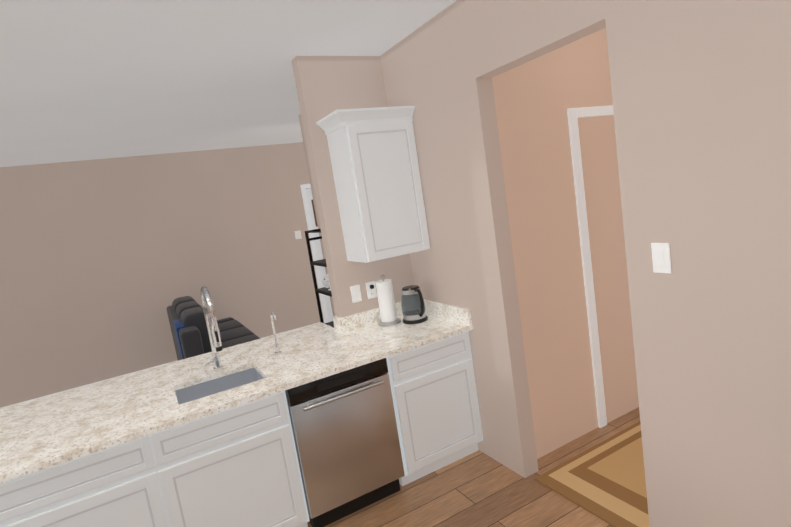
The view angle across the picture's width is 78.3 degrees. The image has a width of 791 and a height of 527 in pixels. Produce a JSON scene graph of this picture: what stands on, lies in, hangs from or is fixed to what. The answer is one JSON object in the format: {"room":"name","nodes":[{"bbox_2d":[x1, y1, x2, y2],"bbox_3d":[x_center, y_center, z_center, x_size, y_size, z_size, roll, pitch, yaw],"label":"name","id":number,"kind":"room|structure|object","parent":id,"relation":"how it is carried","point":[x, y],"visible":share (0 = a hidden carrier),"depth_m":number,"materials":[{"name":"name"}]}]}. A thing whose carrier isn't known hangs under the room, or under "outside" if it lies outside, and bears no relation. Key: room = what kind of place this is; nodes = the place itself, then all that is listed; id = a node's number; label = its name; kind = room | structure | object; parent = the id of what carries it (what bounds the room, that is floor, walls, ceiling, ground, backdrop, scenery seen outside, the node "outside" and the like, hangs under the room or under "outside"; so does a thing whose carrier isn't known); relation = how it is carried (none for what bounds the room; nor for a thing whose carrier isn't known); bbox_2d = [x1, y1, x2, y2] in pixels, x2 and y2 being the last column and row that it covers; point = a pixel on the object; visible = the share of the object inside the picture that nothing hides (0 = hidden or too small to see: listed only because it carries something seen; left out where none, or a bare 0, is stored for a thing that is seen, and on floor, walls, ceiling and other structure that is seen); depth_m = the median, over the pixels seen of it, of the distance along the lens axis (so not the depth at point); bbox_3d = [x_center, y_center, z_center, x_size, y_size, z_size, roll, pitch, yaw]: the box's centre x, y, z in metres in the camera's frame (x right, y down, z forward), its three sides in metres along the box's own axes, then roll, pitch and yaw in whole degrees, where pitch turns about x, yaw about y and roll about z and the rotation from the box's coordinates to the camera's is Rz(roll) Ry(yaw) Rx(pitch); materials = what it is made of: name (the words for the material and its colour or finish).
{"room":"kitchen","nodes":[
{"label":"kitchen","id":0,"kind":"room"},
{"bbox_2d":[0,142,323,407],"bbox_3d":[-3.404,0.082,6.092,11.900,2.740,0.120,-13,9,-28],"label":"wall","id":1,"kind":"structure","parent":0,"point":[105,263],"depth_m":6.10,"materials":[{"name":"paint"}]},
{"bbox_2d":[2,322,320,407],"bbox_3d":[-4.612,1.709,5.441,8.175,0.085,0.011,-13,9,-28],"label":"baseboard","id":2,"kind":"structure","parent":1,"relation":"attached to","point":[129,373],"depth_m":6.00,"materials":[{"name":"white"}]},
{"bbox_2d":[294,230,301,238],"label":"light switch","id":3,"kind":"object","parent":1,"relation":"attached to","point":[297,233],"depth_m":7.07,"materials":[{"name":"white plastic"}]},
{"bbox_2d":[300,184,332,322],"bbox_3d":[-0.929,-0.158,7.336,0.661,2.138,0.122,-13,9,-28],"label":"door","id":4,"kind":"structure","parent":1,"relation":"in","point":[307,197],"depth_m":7.22,"materials":[{"name":"white wood"}]},
{"bbox_2d":[0,0,455,166],"bbox_3d":[-1.835,-1.126,2.652,11.900,0.080,8.200,-13,9,-28],"label":"ceiling","id":5,"kind":"structure","parent":0,"point":[80,80],"depth_m":2.98,"materials":[{"name":"paint"}]},
{"bbox_2d":[292,56,413,329],"bbox_3d":[-0.193,-0.051,3.483,0.610,2.740,0.100,-13,9,-28],"label":"wall","id":6,"kind":"structure","parent":0,"point":[326,85],"depth_m":3.30,"materials":[{"name":"paint"}]},
{"bbox_2d":[350,285,361,302],"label":"light switch","id":7,"kind":"object","parent":6,"relation":"attached to","point":[355,290],"depth_m":3.39,"materials":[{"name":"white plastic"}]},
{"bbox_2d":[366,281,376,298],"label":"outlet","id":8,"kind":"object","parent":6,"relation":"attached to","point":[370,286],"depth_m":3.44,"materials":[{"name":"white plastic"}]},
{"bbox_2d":[316,105,429,262],"bbox_3d":[-0.128,-0.513,3.226,0.548,0.941,0.364,-13,9,-28],"label":"upper cabinet","id":9,"kind":"object","parent":6,"relation":"attached to","point":[375,169],"visible":1,"depth_m":3.11,"materials":[{"name":"white wood"}]},
{"bbox_2d":[307,407,639,526],"bbox_3d":[-0.418,1.724,1.206,11.900,0.060,4.040,-13,9,-28],"label":"floor","id":10,"kind":"structure","parent":0,"point":[478,488],"depth_m":2.79,"materials":[{"name":"laminate"}]},
{"bbox_2d":[0,430,187,526],"bbox_3d":[-1.478,1.244,2.425,0.704,0.868,0.638,-13,9,-28],"label":"base cabinet","id":11,"kind":"object","parent":10,"relation":"on","point":[132,483],"depth_m":2.16,"materials":[{"name":"white wood"}]},
{"bbox_2d":[164,391,309,526],"bbox_3d":[-0.965,1.129,2.699,0.705,0.868,0.638,-13,9,-28],"label":"base cabinet","id":12,"kind":"object","parent":10,"relation":"on","point":[237,466],"depth_m":2.44,"materials":[{"name":"white wood"}]},
{"bbox_2d":[285,358,404,526],"bbox_3d":[-0.374,1.004,2.965,0.595,0.866,0.620,-13,9,-28],"label":"dishwasher","id":13,"kind":"object","parent":10,"relation":"on","point":[346,437],"visible":0.85,"depth_m":2.72,"materials":[{"name":"silver metal"}]},
{"bbox_2d":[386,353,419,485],"bbox_3d":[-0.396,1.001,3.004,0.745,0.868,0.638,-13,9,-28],"label":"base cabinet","id":14,"kind":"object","parent":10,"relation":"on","point":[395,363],"depth_m":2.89,"materials":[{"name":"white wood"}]},
{"bbox_2d":[400,331,482,477],"bbox_3d":[0.126,0.883,3.284,0.598,0.868,0.638,-13,9,-28],"label":"base cabinet","id":15,"kind":"object","parent":10,"relation":"on","point":[439,376],"depth_m":3.02,"materials":[{"name":"white wood"}]},
{"bbox_2d":[0,300,472,482],"bbox_3d":[-1.100,0.708,2.827,3.078,0.300,1.110,-13,9,-28],"label":"countertop","id":16,"kind":"structure","parent":15,"relation":"on","point":[42,433],"depth_m":2.42,"materials":[{"name":"stone"}]},
{"bbox_2d":[200,286,223,370],"bbox_3d":[-1.073,0.391,2.785,0.110,0.522,0.290,-13,9,-28],"label":"faucet","id":17,"kind":"object","parent":16,"relation":"on","point":[212,326],"visible":1,"depth_m":2.71,"materials":[{"name":"silver metal"}]},
{"bbox_2d":[270,312,281,354],"bbox_3d":[-0.741,0.434,3.013,0.046,0.277,0.126,-13,9,-28],"label":"faucet","id":18,"kind":"object","parent":16,"relation":"on","point":[277,348],"visible":1,"depth_m":3.04,"materials":[{"name":"silver metal"}]},
{"bbox_2d":[375,275,400,325],"bbox_3d":[-0.065,0.247,3.380,0.164,0.345,0.164,-13,9,-28],"label":"paper towel holder","id":19,"kind":"object","parent":16,"relation":"on","point":[386,300],"visible":1,"depth_m":3.34,"materials":[{"name":"white paper"}]},
{"bbox_2d":[401,285,427,323],"bbox_3d":[0.130,0.277,3.321,0.176,0.244,0.228,-13,9,-28],"label":"kettle","id":20,"kind":"object","parent":16,"relation":"on","point":[413,305],"visible":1,"depth_m":3.27,"materials":[{"name":"black"}]},
{"bbox_2d":[535,421,649,526],"bbox_3d":[1.657,1.137,2.915,1.540,0.011,0.700,-13,9,-28],"label":"rug","id":21,"kind":"object","parent":10,"relation":"on","point":[604,480],"visible":0.4,"depth_m":2.76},
{"bbox_2d":[298,0,790,526],"bbox_3d":[0.596,-0.074,2.777,0.110,2.740,5.630,-13,9,-28],"label":"wall","id":22,"kind":"structure","parent":0,"point":[702,102],"depth_m":1.85,"materials":[{"name":"paint"}]},
{"bbox_2d":[651,243,670,273],"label":"light switch","id":23,"kind":"object","parent":22,"relation":"attached to","point":[661,260],"depth_m":1.87,"materials":[{"name":"white plastic"}]},
{"bbox_2d":[492,28,613,461],"bbox_3d":[1.371,-0.265,3.311,1.800,2.740,0.120,-13,9,-28],"label":"wall","id":24,"kind":"structure","parent":0,"point":[535,99],"depth_m":3.01,"materials":[{"name":"paint"}]},
{"bbox_2d":[567,105,638,427],"bbox_3d":[1.597,-0.003,3.378,0.830,2.140,0.020,-13,9,-28],"label":"door frame","id":25,"kind":"structure","parent":24,"relation":"attached to","point":[597,187],"depth_m":3.27,"materials":[{"name":"white wood"}]},
{"bbox_3d":[-2.385,1.532,4.798,11.900,0.060,4.160,-13,9,-28],"label":"floor carpet","id":26,"kind":"object","parent":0,"visible":0},
{"bbox_2d":[167,296,260,360],"bbox_3d":[-2.068,0.870,5.578,0.812,0.935,2.035,-13,9,-28],"label":"sofa","id":27,"kind":"object","parent":26,"relation":"on","point":[188,325],"visible":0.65,"depth_m":5.04,"materials":[{"name":"fabric"}]},
{"bbox_2d":[305,229,333,327],"bbox_3d":[-0.512,0.444,4.604,0.248,1.566,0.606,-13,9,-28],"label":"shelf unit","id":28,"kind":"object","parent":26,"relation":"on","point":[324,290],"visible":0.1,"depth_m":4.72,"materials":[{"name":"black metal"}]},
{"bbox_2d":[322,273,330,290],"bbox_3d":[-0.619,0.149,4.671,0.164,0.175,0.342,-13,9,-28],"label":"tea set","id":29,"kind":"object","parent":28,"relation":"on","point":[325,282],"visible":0.38,"depth_m":4.66,"materials":[{"name":"ceramic"}]},
{"bbox_3d":[0.863,-0.598,6.314,4.050,2.740,0.360,-13,9,-28],"label":"wall","id":30,"kind":"structure","parent":0,"visible":0},
{"bbox_2d":[311,200,316,226],"bbox_3d":[-0.859,-0.565,5.392,0.054,0.295,0.180,-8,8,7],"label":"box","id":31,"kind":"object","parent":30,"relation":"attached to","point":[314,213],"visible":0.12,"depth_m":5.31,"materials":[{"name":"brown wood"}]}
]}

